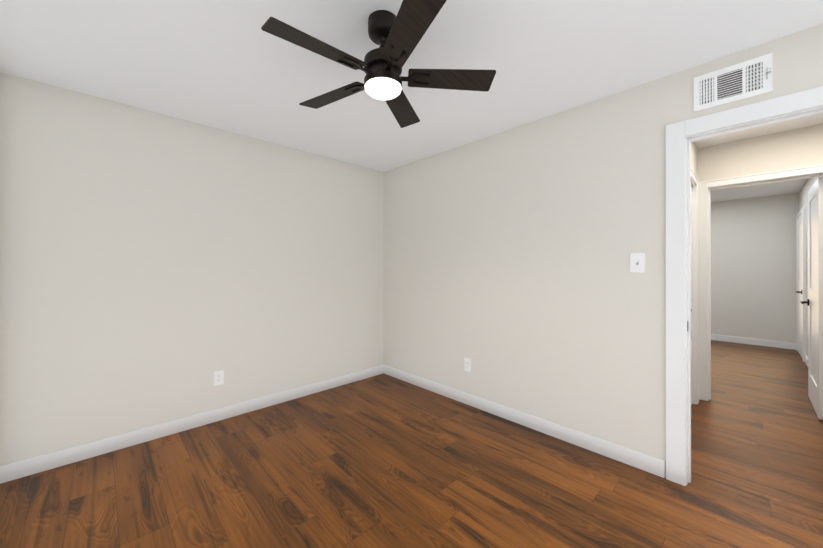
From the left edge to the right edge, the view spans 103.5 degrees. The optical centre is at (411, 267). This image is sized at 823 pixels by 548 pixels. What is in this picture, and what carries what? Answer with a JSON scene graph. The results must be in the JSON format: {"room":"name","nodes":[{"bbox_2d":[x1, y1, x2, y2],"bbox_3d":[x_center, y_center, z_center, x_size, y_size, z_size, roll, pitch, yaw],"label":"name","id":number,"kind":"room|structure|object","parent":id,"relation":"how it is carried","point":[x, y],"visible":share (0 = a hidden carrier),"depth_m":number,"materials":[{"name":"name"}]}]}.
{"room":"empty bedroom","nodes":[
{"label":"empty bedroom","id":0,"kind":"room"},
{"bbox_2d":[0,72,383,465],"bbox_3d":[-1.440,0.059,2.965,3.180,2.440,0.120,0,0,-44],"label":"wall","id":1,"kind":"structure","parent":0,"point":[156,268],"depth_m":2.44,"materials":[{"name":"paint"}]},
{"bbox_2d":[0,365,383,483],"bbox_3d":[-1.383,1.228,2.925,2.910,0.102,0.015,0,0,-44],"label":"baseboard","id":2,"kind":"structure","parent":1,"relation":"attached to","point":[70,455],"depth_m":2.43,"materials":[{"name":"white wood"}]},
{"bbox_2d":[214,370,223,385],"bbox_3d":[-1.610,0.923,2.713,0.074,0.120,0.007,0,0,-44],"label":"outlet","id":3,"kind":"object","parent":1,"relation":"attached to","point":[219,377],"visible":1,"depth_m":2.71,"materials":[{"name":"white plastic"}]},
{"bbox_2d":[0,340,822,547],"bbox_3d":[2.217,1.309,3.005,8.520,0.060,5.120,0,0,-44],"label":"floor","id":4,"kind":"structure","parent":0,"point":[383,460],"depth_m":1.92,"materials":[{"name":"brown wood"}]},
{"bbox_2d":[0,0,822,201],"bbox_3d":[2.217,-1.191,3.007,8.520,0.060,5.120,0,0,-44],"label":"ceiling","id":5,"kind":"structure","parent":0,"point":[230,66],"depth_m":1.80,"materials":[{"name":"paint"}]},
{"bbox_2d":[261,0,495,127],"bbox_3d":[-0.159,-0.990,1.521,1.006,0.344,1.034,0,0,-44],"label":"ceiling fan","id":6,"kind":"object","parent":5,"relation":"hanging from","point":[398,37],"visible":1,"depth_m":1.47,"materials":[{"name":"black wood"}]},
{"bbox_2d":[384,23,822,477],"bbox_3d":[1.010,0.059,2.618,0.120,2.440,3.770,0,0,-44],"label":"wall","id":7,"kind":"structure","parent":0,"point":[515,280],"depth_m":2.44,"materials":[{"name":"paint"}]},
{"bbox_2d":[464,358,470,371],"bbox_3d":[0.524,0.911,3.033,0.007,0.120,0.074,0,0,-44],"label":"outlet","id":8,"kind":"object","parent":7,"relation":"attached to","point":[467,364],"visible":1,"depth_m":3.03,"materials":[{"name":"white plastic"}]},
{"bbox_2d":[384,365,664,477],"bbox_3d":[0.605,1.228,2.945,0.013,0.102,2.697,0,0,-44],"label":"baseboard","id":9,"kind":"structure","parent":7,"relation":"attached to","point":[650,464],"depth_m":2.48,"materials":[{"name":"white wood"}]},
{"bbox_2d":[630,253,644,272],"bbox_3d":[1.439,-0.030,2.070,0.020,0.124,0.078,0,0,-44],"label":"switch plate","id":10,"kind":"object","parent":7,"relation":"attached to","point":[637,262],"visible":1,"depth_m":2.07,"materials":[{"name":"white plastic"}]},
{"bbox_2d":[694,53,772,111],"bbox_3d":[1.734,-0.998,1.763,0.020,0.196,0.305,0,0,-44],"label":"air vent","id":11,"kind":"object","parent":7,"relation":"in","point":[743,80],"visible":1,"depth_m":1.76,"materials":[{"name":"white metal"}]},
{"bbox_2d":[665,86,822,485],"bbox_3d":[1.941,0.209,1.647,0.156,2.137,1.014,0,0,-44],"label":"door frame","id":12,"kind":"structure","parent":7,"relation":"attached to","point":[677,134],"depth_m":1.91,"materials":[{"name":"white wood"}]},
{"bbox_2d":[691,142,696,175],"bbox_3d":[2.171,0.059,2.657,1.610,2.440,0.120,0,0,-44],"label":"wall","id":13,"kind":"structure","parent":0,"point":[693,157],"depth_m":3.01,"materials":[{"name":"paint"}]},
{"bbox_2d":[691,186,691,404],"bbox_3d":[2.334,0.259,2.782,0.815,2.025,0.143,0,0,-44],"label":"door leaf","id":14,"kind":"structure","parent":13,"relation":"in","point":[691,295],"depth_m":3.01,"materials":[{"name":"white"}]},
{"bbox_2d":[691,168,698,403],"bbox_3d":[2.323,0.226,2.787,0.944,2.107,0.142,0,0,-44],"label":"door frame","id":15,"kind":"structure","parent":13,"relation":"attached to","point":[694,179],"depth_m":3.03,"materials":[{"name":"white wood"}]},
{"bbox_2d":[711,193,798,342],"bbox_3d":[5.126,0.063,6.041,0.120,2.440,2.920,0,0,-44],"label":"wall","id":16,"kind":"structure","parent":0,"point":[753,272],"depth_m":5.37,"materials":[{"name":"paint"}]},
{"bbox_2d":[711,334,795,349],"bbox_3d":[5.063,1.232,6.007,0.015,0.102,2.640,0,0,-44],"label":"baseboard","id":17,"kind":"structure","parent":16,"relation":"attached to","point":[786,345],"depth_m":5.36,"materials":[{"name":"white wood"}]},
{"bbox_2d":[697,124,822,181],"bbox_3d":[2.962,0.059,3.082,0.120,2.440,4.200,0,0,-44],"label":"wall across the hall","id":18,"kind":"structure","parent":0,"point":[795,148],"depth_m":2.85,"materials":[{"name":"paint"}]},
{"bbox_2d":[699,164,822,400],"bbox_3d":[3.142,0.249,2.894,0.120,2.060,0.760,0,0,-44],"label":"jamb across the hall","id":19,"kind":"structure","parent":18,"relation":"attached to","point":[709,245],"depth_m":3.11,"materials":[{"name":"white wood"}]},
{"bbox_2d":[800,177,822,419],"bbox_3d":[3.680,0.259,2.953,0.715,2.025,0.143,0,0,-44],"label":"door leaf","id":20,"kind":"structure","parent":19,"relation":"attached to","point":[814,301],"depth_m":2.88,"materials":[{"name":"white wood"}]},
{"bbox_2d":[799,176,822,356],"bbox_3d":[4.791,0.060,3.782,3.490,2.440,0.120,0,0,-44],"label":"wall","id":21,"kind":"structure","parent":0,"point":[803,193],"depth_m":4.36,"materials":[{"name":"paint"}]},
{"bbox_2d":[796,214,801,356],"bbox_3d":[5.614,0.258,4.707,0.735,2.030,0.076,0,0,-44],"label":"closet door leaf","id":22,"kind":"structure","parent":21,"relation":"in","point":[799,291],"depth_m":4.73,"materials":[{"name":"white wood"}]},
{"bbox_2d":[796,207,805,361],"bbox_3d":[5.631,0.229,4.690,0.868,2.104,0.030,0,0,-44],"label":"trim","id":23,"kind":"structure","parent":21,"relation":"attached to","point":[802,211],"depth_m":4.40,"materials":[{"name":"white wood"}]},
{"bbox_2d":[796,343,807,366],"bbox_3d":[4.745,1.229,3.829,3.490,0.102,0.013,0,0,-44],"label":"baseboard","id":24,"kind":"structure","parent":21,"relation":"attached to","point":[806,358],"depth_m":4.26,"materials":[{"name":"white wood"}]}
]}

